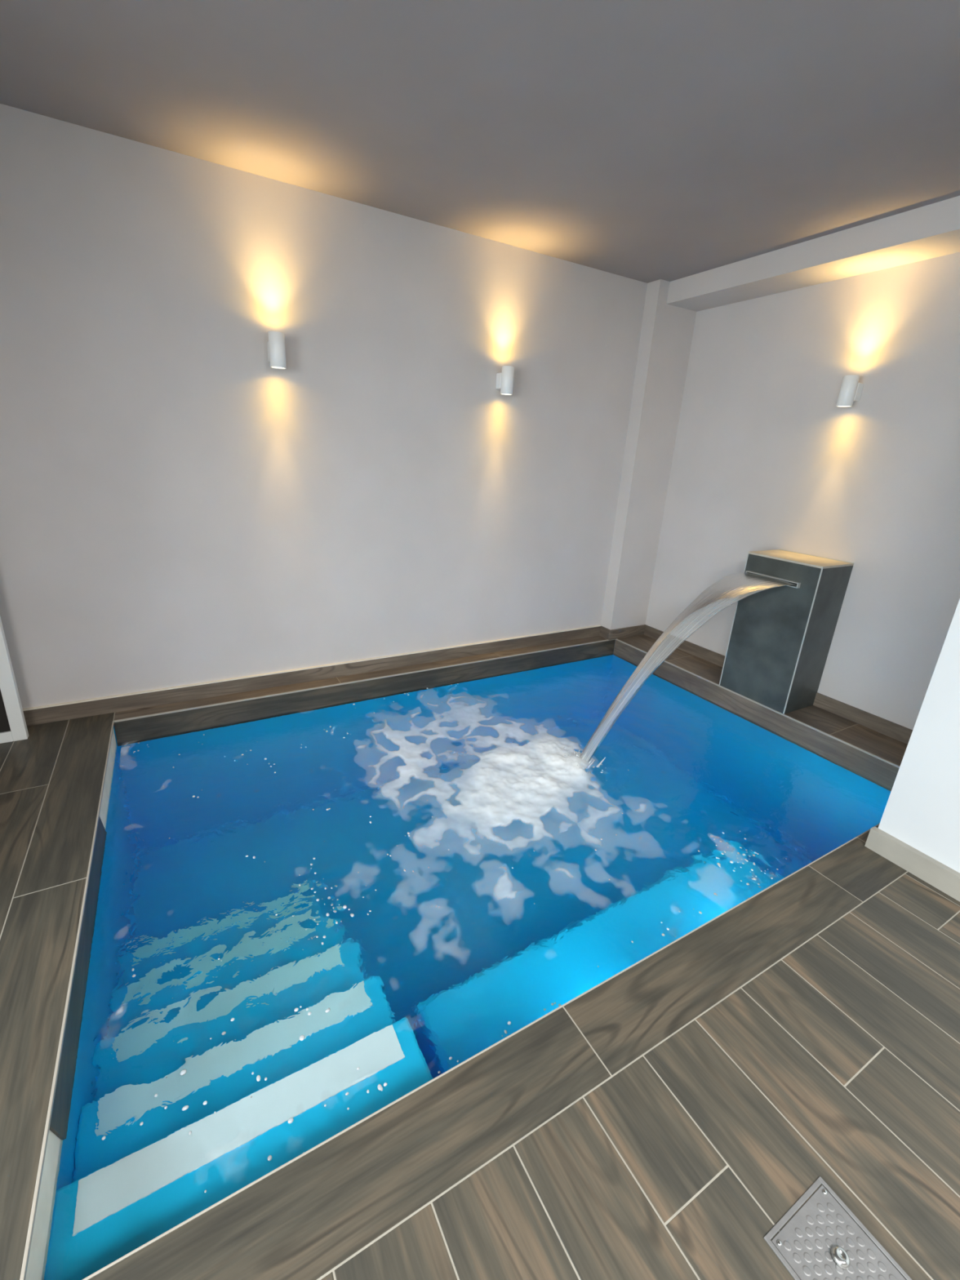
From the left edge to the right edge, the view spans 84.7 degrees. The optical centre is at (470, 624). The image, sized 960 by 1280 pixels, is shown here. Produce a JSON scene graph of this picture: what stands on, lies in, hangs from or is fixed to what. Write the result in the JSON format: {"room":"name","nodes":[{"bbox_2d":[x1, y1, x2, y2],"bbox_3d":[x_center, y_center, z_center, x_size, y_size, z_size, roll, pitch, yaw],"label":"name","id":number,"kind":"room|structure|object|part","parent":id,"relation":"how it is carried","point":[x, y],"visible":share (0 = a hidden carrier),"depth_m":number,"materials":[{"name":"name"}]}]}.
{"room":"spa","nodes":[
{"label":"spa","id":0,"kind":"room"},
{"bbox_2d":[0,103,647,708],"bbox_3d":[-1.222,-0.698,2.803,6.400,2.800,0.200,-7,21,-28],"label":"wall","id":1,"kind":"structure","parent":0,"point":[179,506],"depth_m":2.70,"materials":[{"name":"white paint"}]},
{"bbox_2d":[266,331,286,368],"bbox_3d":[-0.940,-1.323,2.549,0.074,0.152,0.116,-7,21,-28],"label":"wall sconce","id":2,"kind":"object","parent":1,"relation":"attached to","point":[276,343],"visible":1,"depth_m":2.51,"materials":[{"name":"white paint"}]},
{"bbox_2d":[22,625,600,725],"bbox_3d":[-1.394,0.357,2.957,5.614,0.084,0.010,-7,21,-28],"label":"baseboard","id":3,"kind":"structure","parent":1,"relation":"attached to","point":[61,713],"depth_m":3.09,"materials":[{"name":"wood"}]},
{"bbox_2d":[495,365,514,395],"bbox_3d":[0.210,-1.466,3.174,0.074,0.152,0.116,-7,21,-28],"label":"wall sconce","id":4,"kind":"object","parent":1,"relation":"attached to","point":[504,380],"visible":1,"depth_m":3.13,"materials":[{"name":"white paint"}]},
{"bbox_2d":[0,634,959,1279],"bbox_3d":[0.320,1.333,0.435,6.000,0.006,6.400,-7,21,-28],"label":"floor","id":5,"kind":"structure","parent":0,"point":[660,1122],"depth_m":1.18,"materials":[{"name":"brown tile"}]},
{"bbox_2d":[0,616,28,743],"bbox_3d":[-2.171,-0.376,2.071,0.356,1.950,0.035,-7,21,-28],"label":"framed panel","id":6,"kind":"object","parent":5,"relation":"on","point":[13,727],"visible":1,"depth_m":2.38,"materials":[{"name":"white paint"}]},
{"bbox_3d":[-2.171,-0.376,2.071,0.256,1.854,0.010,-7,21,-28],"label":"glass pane","id":7,"kind":"part","parent":6,"relation":"part of","materials":[{"name":"glass"}]},
{"bbox_2d":[19,638,899,1279],"bbox_3d":[0.177,1.290,2.774,3.532,1.412,2.312,-7,21,-28],"label":"swimming pool","id":8,"kind":"object","parent":5,"relation":"in","point":[877,769],"visible":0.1,"depth_m":2.79,"materials":[{"name":"brown tile"}]},
{"bbox_3d":[-1.265,0.811,1.748,0.006,0.010,2.165,-7,21,-28],"label":"edge trim","id":9,"kind":"part","parent":8,"relation":"part of","materials":[{"name":"silver metal"}]},
{"bbox_3d":[-0.312,0.302,3.445,3.388,0.010,0.006,-7,21,-28],"label":"edge trim","id":10,"kind":"part","parent":8,"relation":"part of","materials":[{"name":"silver metal"}]},
{"bbox_2d":[41,653,891,1279],"bbox_3d":[0.175,1.335,2.789,3.452,1.258,2.232,-7,21,-28],"label":"pool water","id":11,"kind":"object","parent":8,"relation":"in","point":[446,953],"visible":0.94,"depth_m":1.86,"materials":[{"name":"blue liquid"}]},
{"bbox_2d":[117,706,599,1012],"bbox_3d":[-0.173,0.785,2.385,2.478,0.030,2.149,-7,21,-28],"label":"foam","id":12,"kind":"object","parent":11,"relation":"on","point":[508,782],"visible":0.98,"depth_m":2.57,"materials":[{"name":"white"}]},
{"bbox_2d":[101,683,786,1192],"bbox_3d":[-0.195,0.794,2.382,2.329,0.007,2.147,-7,21,-28],"label":"bubbles","id":13,"kind":"object","parent":11,"relation":"on","point":[380,1087],"visible":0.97,"depth_m":1.52,"materials":[{"name":"white liquid"}]},
{"bbox_2d":[553,743,628,775],"bbox_3d":[0.613,0.687,2.735,0.383,0.076,0.294,4,18,2],"label":"splash","id":14,"kind":"object","parent":11,"relation":"on","point":[585,753],"visible":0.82,"depth_m":2.71,"materials":[{"name":"white liquid"}]},
{"bbox_3d":[0.739,0.949,1.663,3.382,0.010,0.004,-7,21,-28],"label":"edge trim","id":15,"kind":"part","parent":8,"relation":"part of","materials":[{"name":"silver metal"}]},
{"bbox_3d":[1.695,0.441,3.358,0.008,0.010,2.165,-7,21,-28],"label":"edge trim","id":16,"kind":"part","parent":8,"relation":"part of","materials":[{"name":"silver metal"}]},
{"bbox_2d":[719,548,853,714],"bbox_3d":[1.888,0.027,3.211,0.339,0.889,0.439,-7,21,-28],"label":"fountain","id":17,"kind":"object","parent":5,"relation":"on","point":[780,637],"visible":0.89,"depth_m":3.09,"materials":[{"name":"stone"}]},
{"bbox_2d":[579,573,796,761],"bbox_3d":[1.165,0.233,2.901,1.314,0.940,0.306,-7,21,-28],"label":"water jet","id":18,"kind":"object","parent":17,"relation":"attached to","point":[732,585],"visible":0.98,"depth_m":2.84,"materials":[{"name":"clear liquid"}]},
{"bbox_3d":[1.658,-0.019,3.322,0.006,0.879,0.006,-7,21,-28],"label":"corner trim","id":19,"kind":"part","parent":17,"relation":"part of","materials":[{"name":"silver metal"}]},
{"bbox_3d":[1.752,-0.264,3.064,0.026,0.030,0.318,-7,21,-28],"label":"spout","id":20,"kind":"part","parent":17,"relation":"part of","materials":[{"name":"silver metal"}]},
{"bbox_3d":[1.867,0.110,2.966,0.006,0.879,0.006,-7,21,-28],"label":"corner trim","id":21,"kind":"part","parent":17,"relation":"part of","materials":[{"name":"silver metal"}]},
{"bbox_3d":[2.056,-0.410,3.152,0.005,0.005,0.439,-7,21,-28],"label":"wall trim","id":22,"kind":"part","parent":17,"relation":"part of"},
{"bbox_2d":[763,1176,911,1279],"bbox_3d":[0.679,1.169,0.962,0.190,0.018,0.182,-7,21,-28],"label":"access cover","id":23,"kind":"object","parent":5,"relation":"on","point":[821,1241],"visible":1,"depth_m":0.99,"materials":[{"name":"metal"}]},
{"bbox_2d":[0,0,959,283],"bbox_3d":[0.454,-1.111,-0.374,6.400,0.150,6.800,-7,21,-28],"label":"ceiling","id":24,"kind":"structure","parent":0,"point":[646,141],"depth_m":1.79,"materials":[{"name":"grey paint"}]},
{"bbox_2d":[666,195,959,311],"bbox_3d":[1.977,-1.882,2.649,0.300,0.128,2.219,-7,21,-28],"label":"beam","id":25,"kind":"structure","parent":24,"relation":"attached to","point":[931,231],"depth_m":2.69,"materials":[{"name":"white paint"}]},
{"bbox_2d":[600,279,696,629],"bbox_3d":[1.313,-1.101,3.960,0.386,2.500,0.113,-7,21,-28],"label":"column","id":26,"kind":"structure","parent":0,"point":[667,330],"depth_m":3.85,"materials":[{"name":"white paint"}]},
{"bbox_2d":[599,626,610,639],"bbox_3d":[1.080,0.068,4.241,0.010,0.084,0.103,-7,21,-28],"label":"baseboard","id":27,"kind":"structure","parent":26,"relation":"attached to","point":[604,632],"depth_m":4.24,"materials":[{"name":"wood"}]},
{"bbox_2d":[608,624,645,639],"bbox_3d":[1.276,0.064,4.286,0.396,0.084,0.010,-7,21,-28],"label":"baseboard","id":28,"kind":"structure","parent":26,"relation":"attached to","point":[632,631],"depth_m":4.27,"materials":[{"name":"wood"}]},
{"bbox_2d":[645,252,959,729],"bbox_3d":[2.147,-0.629,3.151,0.200,2.800,2.532,-7,21,-28],"label":"wall","id":29,"kind":"structure","parent":0,"point":[765,457],"depth_m":2.99,"materials":[{"name":"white paint"}]},
{"bbox_2d":[644,624,724,666],"bbox_3d":[1.676,0.185,3.985,0.010,0.084,0.946,-7,21,-28],"label":"baseboard","id":30,"kind":"structure","parent":29,"relation":"attached to","point":[701,652],"depth_m":4.00,"materials":[{"name":"wood"}]},
{"bbox_2d":[835,374,863,407],"bbox_3d":[2.051,-1.258,2.849,0.116,0.152,0.074,-7,21,-28],"label":"wall sconce","id":31,"kind":"object","parent":29,"relation":"attached to","point":[851,390],"visible":1,"depth_m":2.82,"materials":[{"name":"white paint"}]},
{"bbox_2d":[813,692,912,744],"bbox_3d":[2.317,0.580,2.897,0.010,0.084,0.827,-7,21,-28],"label":"baseboard","id":32,"kind":"structure","parent":29,"relation":"attached to","point":[896,731],"depth_m":3.01,"materials":[{"name":"wood"}]},
{"bbox_2d":[878,599,959,872],"bbox_3d":[3.083,0.367,0.294,1.096,2.800,4.068,-7,21,-28],"label":"wall","id":33,"kind":"structure","parent":0,"point":[922,811],"depth_m":1.84,"materials":[{"name":"white paint"}]},
{"bbox_2d":[864,826,959,902],"bbox_3d":[2.535,1.430,0.365,0.028,0.084,4.080,-7,21,-28],"label":"baseboard","id":34,"kind":"structure","parent":33,"relation":"attached to","point":[937,874],"depth_m":1.91,"materials":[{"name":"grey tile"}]}
]}

